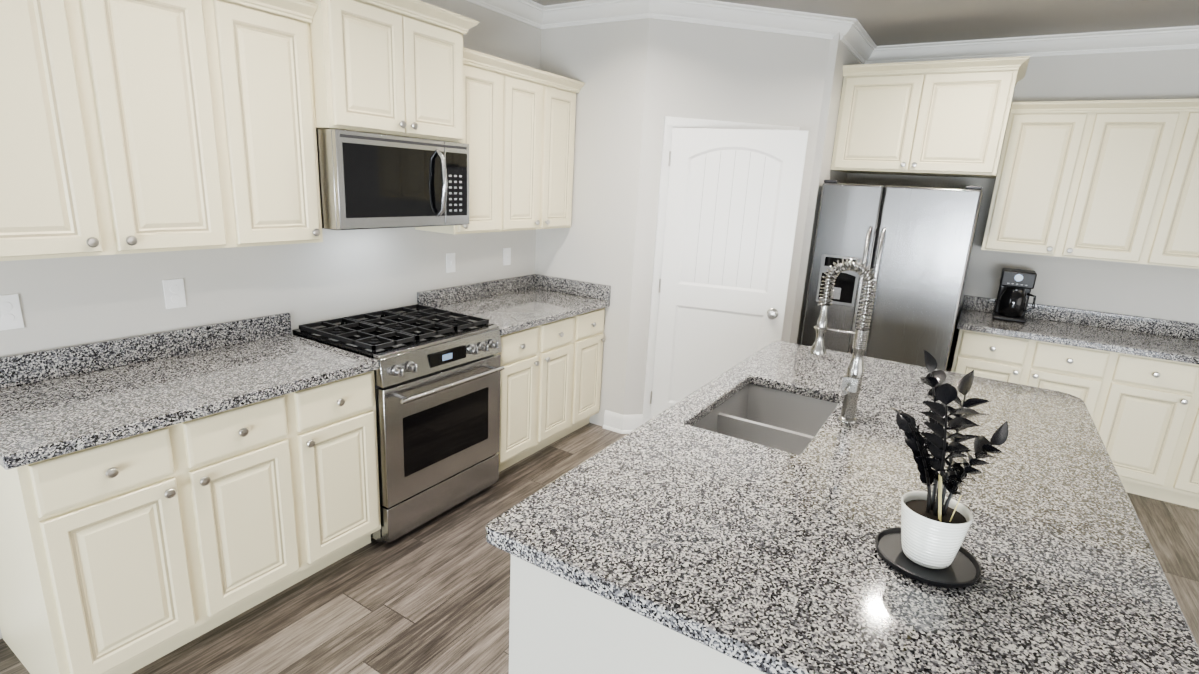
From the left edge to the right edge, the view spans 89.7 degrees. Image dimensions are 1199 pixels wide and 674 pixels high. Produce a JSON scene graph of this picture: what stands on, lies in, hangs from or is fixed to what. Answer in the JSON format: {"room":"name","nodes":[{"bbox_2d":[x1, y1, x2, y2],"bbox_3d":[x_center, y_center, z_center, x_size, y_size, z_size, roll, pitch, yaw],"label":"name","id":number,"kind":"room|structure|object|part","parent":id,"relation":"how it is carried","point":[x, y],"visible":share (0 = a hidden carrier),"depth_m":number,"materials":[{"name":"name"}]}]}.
{"room":"kitchen","nodes":[
{"label":"kitchen","id":0,"kind":"room"},
{"bbox_2d":[0,0,540,638],"bbox_3d":[-2.178,-0.238,1.729,0.120,2.743,9.978,12,17,31],"label":"wall","id":1,"kind":"structure","parent":0,"point":[68,302],"depth_m":2.74,"materials":[{"name":"grey paint"}]},
{"bbox_2d":[0,294,23,330],"bbox_3d":[-1.970,-0.082,2.002,0.007,0.116,0.072,12,17,31],"label":"outlet","id":2,"kind":"object","parent":1,"relation":"attached to","point":[10,314],"visible":1,"depth_m":2.01,"materials":[{"name":"white plastic"}]},
{"bbox_2d":[0,0,322,260],"bbox_3d":[-1.583,-0.764,2.049,0.366,0.919,1.186,12,17,31],"label":"upper cabinet","id":3,"kind":"object","parent":1,"relation":"attached to","point":[135,126],"visible":1,"depth_m":1.99,"materials":[{"name":"beige wood"}]},
{"bbox_3d":[-1.561,-1.178,1.941,0.366,0.062,1.184,12,17,31],"label":"cornice","id":4,"kind":"part","parent":3,"relation":"part of","materials":[{"name":"beige wood"}]},
{"bbox_2d":[162,278,185,308],"bbox_3d":[-1.702,-0.174,2.414,0.007,0.116,0.072,12,17,31],"label":"outlet","id":5,"kind":"object","parent":1,"relation":"attached to","point":[174,292],"visible":1,"depth_m":2.41,"materials":[{"name":"white plastic"}]},
{"bbox_2d":[305,0,478,142],"bbox_3d":[-1.012,-1.218,2.758,0.446,0.566,0.848,12,17,31],"label":"upper cabinet","id":6,"kind":"object","parent":1,"relation":"attached to","point":[390,67],"visible":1,"depth_m":2.60,"materials":[{"name":"beige wood"}]},
{"bbox_3d":[-0.999,-1.462,2.695,0.446,0.062,0.848,12,17,31],"label":"cornice","id":7,"kind":"part","parent":6,"relation":"part of","materials":[{"name":"beige wood"}]},
{"bbox_2d":[316,129,468,229],"bbox_3d":[-1.021,-0.740,2.870,0.483,0.407,0.754,12,17,31],"label":"microwave","id":8,"kind":"object","parent":6,"relation":"attached to","point":[372,181],"visible":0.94,"depth_m":2.68,"materials":[{"name":"silver metal"}]},
{"bbox_3d":[-0.865,-0.711,2.783,0.002,0.304,0.706,12,17,31],"label":"glass","id":9,"kind":"part","parent":8,"relation":"part of","materials":[{"name":"black glass"}]},
{"bbox_2d":[446,253,455,272],"bbox_3d":[-0.896,-0.448,3.646,0.015,0.116,0.072,12,17,31],"label":"outlet","id":10,"kind":"object","parent":1,"relation":"attached to","point":[450,262],"visible":1,"depth_m":3.64,"materials":[{"name":"white plastic"}]},
{"bbox_2d":[415,47,584,233],"bbox_3d":[-0.563,-1.114,3.616,0.366,0.919,1.091,12,17,31],"label":"upper cabinet","id":11,"kind":"object","parent":1,"relation":"attached to","point":[519,126],"visible":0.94,"depth_m":3.49,"materials":[{"name":"beige wood"}]},
{"bbox_3d":[-0.406,-1.500,3.427,0.045,0.062,1.091,12,17,31],"label":"cornice","id":12,"kind":"part","parent":11,"relation":"part of","materials":[{"name":"beige wood"}]},
{"bbox_2d":[503,248,510,265],"bbox_3d":[-0.621,-0.542,4.068,0.015,0.116,0.072,12,17,31],"label":"outlet","id":13,"kind":"object","parent":1,"relation":"attached to","point":[506,256],"visible":1,"depth_m":4.06,"materials":[{"name":"white plastic"}]},
{"bbox_2d":[466,0,1198,63],"bbox_3d":[1.100,-0.838,-0.538,7.500,0.110,9.738,12,17,31],"label":"crown molding","id":14,"kind":"structure","parent":1,"relation":"attached to","point":[856,40],"depth_m":3.73,"materials":[{"name":"white"}]},
{"bbox_2d":[0,422,1198,673],"bbox_3d":[0.959,1.790,0.140,7.740,0.060,9.978,12,17,31],"label":"floor","id":15,"kind":"structure","parent":0,"point":[430,596],"depth_m":2.44,"materials":[{"name":"brown wood"}]},
{"bbox_2d":[0,312,380,673],"bbox_3d":[-1.526,0.540,2.312,0.654,1.016,1.171,12,17,31],"label":"base cabinet","id":16,"kind":"object","parent":15,"relation":"on","point":[162,494],"visible":0.98,"depth_m":2.04,"materials":[{"name":"beige wood"}]},
{"bbox_2d":[0,333,378,469],"bbox_3d":[-1.510,0.166,2.216,0.647,0.040,1.167,12,17,31],"label":"countertop","id":17,"kind":"structure","parent":16,"relation":"on","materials":[{"name":"stone"}]},
{"bbox_2d":[292,304,504,542],"bbox_3d":[-0.978,0.388,3.094,0.712,0.936,0.754,12,17,31],"label":"range","id":18,"kind":"object","parent":15,"relation":"on","point":[437,374],"visible":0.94,"depth_m":2.88,"materials":[{"name":"silver metal"}]},
{"bbox_3d":[-0.998,0.244,3.075,0.646,0.601,0.750,12,17,31],"label":"glass","id":19,"kind":"part","parent":18,"relation":"part of","materials":[{"name":"black"}]},
{"bbox_2d":[442,352,452,361],"bbox_3d":[-0.719,0.093,2.849,0.002,0.029,0.062,12,17,31],"label":"display","id":20,"kind":"object","parent":18,"relation":"on","point":[446,356],"depth_m":2.85,"materials":[{"name":"white"}]},
{"bbox_2d":[417,274,610,471],"bbox_3d":[-0.510,0.191,3.874,0.654,1.016,1.089,12,17,31],"label":"base cabinet","id":21,"kind":"object","parent":15,"relation":"on","point":[551,328],"visible":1,"depth_m":3.72,"materials":[{"name":"beige wood"}]},
{"bbox_2d":[417,287,609,335],"bbox_3d":[-0.493,-0.183,3.779,0.647,0.040,1.089,12,17,31],"label":"countertop","id":22,"kind":"structure","parent":21,"relation":"on","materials":[{"name":"stone"}]},
{"bbox_2d":[486,538,773,673],"bbox_3d":[0.738,0.783,2.145,0.987,0.883,2.285,12,17,31],"label":"kitchen island","id":23,"kind":"object","parent":15,"relation":"on","point":[558,625],"depth_m":1.28,"materials":[{"name":"grey paint"}]},
{"bbox_2d":[486,341,1198,673],"bbox_3d":[0.891,0.357,1.973,1.317,0.040,2.259,12,17,31],"label":"island countertop","id":24,"kind":"structure","parent":23,"relation":"on","point":[771,558],"depth_m":1.39,"materials":[{"name":"grey stone"}]},
{"bbox_2d":[682,378,837,457],"bbox_3d":[0.622,0.395,2.246,0.477,0.222,0.772,12,17,31],"label":"sink","id":25,"kind":"object","parent":24,"relation":"in","point":[786,418],"depth_m":2.46,"materials":[{"name":"silver metal"}]},
{"bbox_2d":[806,258,876,425],"bbox_3d":[0.805,0.020,2.042,0.192,0.568,0.194,12,17,31],"label":"faucet","id":26,"kind":"object","parent":24,"relation":"on","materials":[{"name":"silver metal"}]},
{"bbox_2d":[875,350,1007,587],"bbox_3d":[0.732,0.266,1.290,0.226,0.461,0.280,12,17,31],"label":"plant","id":27,"kind":"object","parent":24,"relation":"on","point":[923,543],"visible":1,"depth_m":1.28,"materials":[{"name":"black plant"}]},
{"bbox_3d":[0.724,0.426,1.316,0.139,0.124,0.139,12,17,31],"label":"pot","id":28,"kind":"part","parent":27,"relation":"part of","materials":[{"name":"white ceramic"}]},
{"bbox_2d":[800,180,982,370],"bbox_3d":[2.027,-0.177,4.304,0.912,1.776,0.929,12,17,31],"label":"fridge","id":29,"kind":"object","parent":15,"relation":"on","point":[911,246],"visible":0.67,"depth_m":3.86,"materials":[{"name":"grey metal"}]},
{"bbox_3d":[1.603,-0.382,4.050,0.250,0.325,0.007,12,17,31],"label":"dispenser frame","id":30,"kind":"part","parent":29,"relation":"part of","materials":[{"name":"grey plastic"}]},
{"bbox_2d":[951,331,1118,431],"bbox_3d":[2.850,0.382,4.122,0.800,0.873,0.626,12,17,31],"label":"base cabinet","id":31,"kind":"object","parent":15,"relation":"on","point":[1083,373],"depth_m":3.76,"materials":[{"name":"beige wood"}]},
{"bbox_2d":[1099,355,1198,508],"bbox_3d":[3.524,0.523,3.715,0.800,0.873,0.626,12,17,31],"label":"base cabinet","id":32,"kind":"object","parent":15,"relation":"on","point":[1131,382],"depth_m":3.53,"materials":[{"name":"beige wood"}]},
{"bbox_2d":[957,307,1198,366],"bbox_3d":[3.209,0.013,3.793,1.650,0.040,0.647,12,17,31],"label":"countertop","id":33,"kind":"structure","parent":32,"relation":"on","point":[1041,330],"depth_m":3.76,"materials":[{"name":"grey stone"}]},
{"bbox_2d":[993,268,1036,322],"bbox_3d":[2.841,-0.284,4.104,0.223,0.338,0.221,12,17,31],"label":"coffee maker","id":34,"kind":"object","parent":33,"relation":"on","point":[1016,286],"visible":1,"depth_m":4.04,"materials":[{"name":"black plastic"}]},
{"bbox_2d":[535,18,829,425],"bbox_3d":[0.547,-0.740,4.240,1.740,2.743,0.982,12,17,31],"label":"wall","id":35,"kind":"structure","parent":0,"point":[731,119],"depth_m":3.82,"materials":[{"name":"grey paint"}]},
{"bbox_2d":[603,410,642,433],"bbox_3d":[0.169,0.594,4.230,0.263,0.130,0.126,12,17,31],"label":"baseboard","id":36,"kind":"structure","parent":35,"relation":"attached to","point":[619,423],"depth_m":4.20,"materials":[{"name":"white wood"}]},
{"bbox_3d":[0.783,-0.363,4.128,0.916,2.095,0.141,0,15,-13],"label":"door trim casing","id":37,"kind":"part","parent":35,"relation":"part of","materials":[{"name":"white wood"}]},
{"bbox_3d":[0.778,-0.266,3.850,0.797,2.022,0.043,8,15,19],"label":"pantry door","id":38,"kind":"part","parent":35,"relation":"part of","materials":[{"name":"white wood"}]},
{"bbox_2d":[789,32,861,343],"bbox_3d":[1.628,-0.750,4.507,0.120,2.743,0.891,12,17,31],"label":"wall","id":39,"kind":"structure","parent":0,"point":[840,54],"depth_m":4.06,"materials":[{"name":"grey paint"}]},
{"bbox_2d":[532,0,1198,45],"bbox_3d":[1.104,-0.920,-0.559,7.740,0.060,9.978,12,17,31],"label":"ceiling","id":40,"kind":"structure","parent":0,"point":[890,22],"depth_m":3.53,"materials":[{"name":"grey paint"}]},
{"bbox_2d":[846,49,1198,371],"bbox_3d":[3.725,-0.461,3.821,7.620,2.743,0.120,12,17,31],"label":"wall","id":41,"kind":"structure","parent":0,"point":[1156,291],"depth_m":3.95,"materials":[{"name":"grey paint"}]},
{"bbox_2d":[831,56,1029,177],"bbox_3d":[2.195,-1.457,4.110,1.074,0.666,0.671,12,17,31],"label":"upper cabinet","id":42,"kind":"object","parent":41,"relation":"attached to","point":[945,118],"visible":0.96,"depth_m":3.85,"materials":[{"name":"beige wood"}]},
{"bbox_3d":[2.211,-1.749,4.035,1.074,0.062,0.671,12,17,31],"label":"cornice","id":43,"kind":"part","parent":42,"relation":"part of","materials":[{"name":"beige wood"}]},
{"bbox_2d":[963,295,1198,338],"bbox_3d":[3.381,-0.114,4.033,1.650,0.102,0.021,12,17,31],"label":"backsplash","id":44,"kind":"structure","parent":41,"relation":"attached to","point":[1181,330],"depth_m":4.03,"materials":[{"name":"grey stone"}]},
{"bbox_2d":[981,99,1192,263],"bbox_3d":[3.043,-0.995,3.874,0.840,0.934,0.321,12,17,31],"label":"upper cabinet","id":45,"kind":"object","parent":41,"relation":"attached to","point":[1111,180],"depth_m":3.72,"materials":[{"name":"beige wood"}]},
{"bbox_3d":[3.426,-1.334,3.521,1.725,0.062,0.366,12,17,31],"label":"cornice","id":46,"kind":"part","parent":45,"relation":"part of","materials":[{"name":"beige wood"}]},
{"bbox_2d":[1145,99,1198,268],"bbox_3d":[3.751,-0.846,3.446,0.839,0.934,0.321,12,17,31],"label":"upper cabinet","id":47,"kind":"object","parent":41,"relation":"attached to","point":[1176,241],"depth_m":3.51,"materials":[{"name":"beige wood"}]}
]}

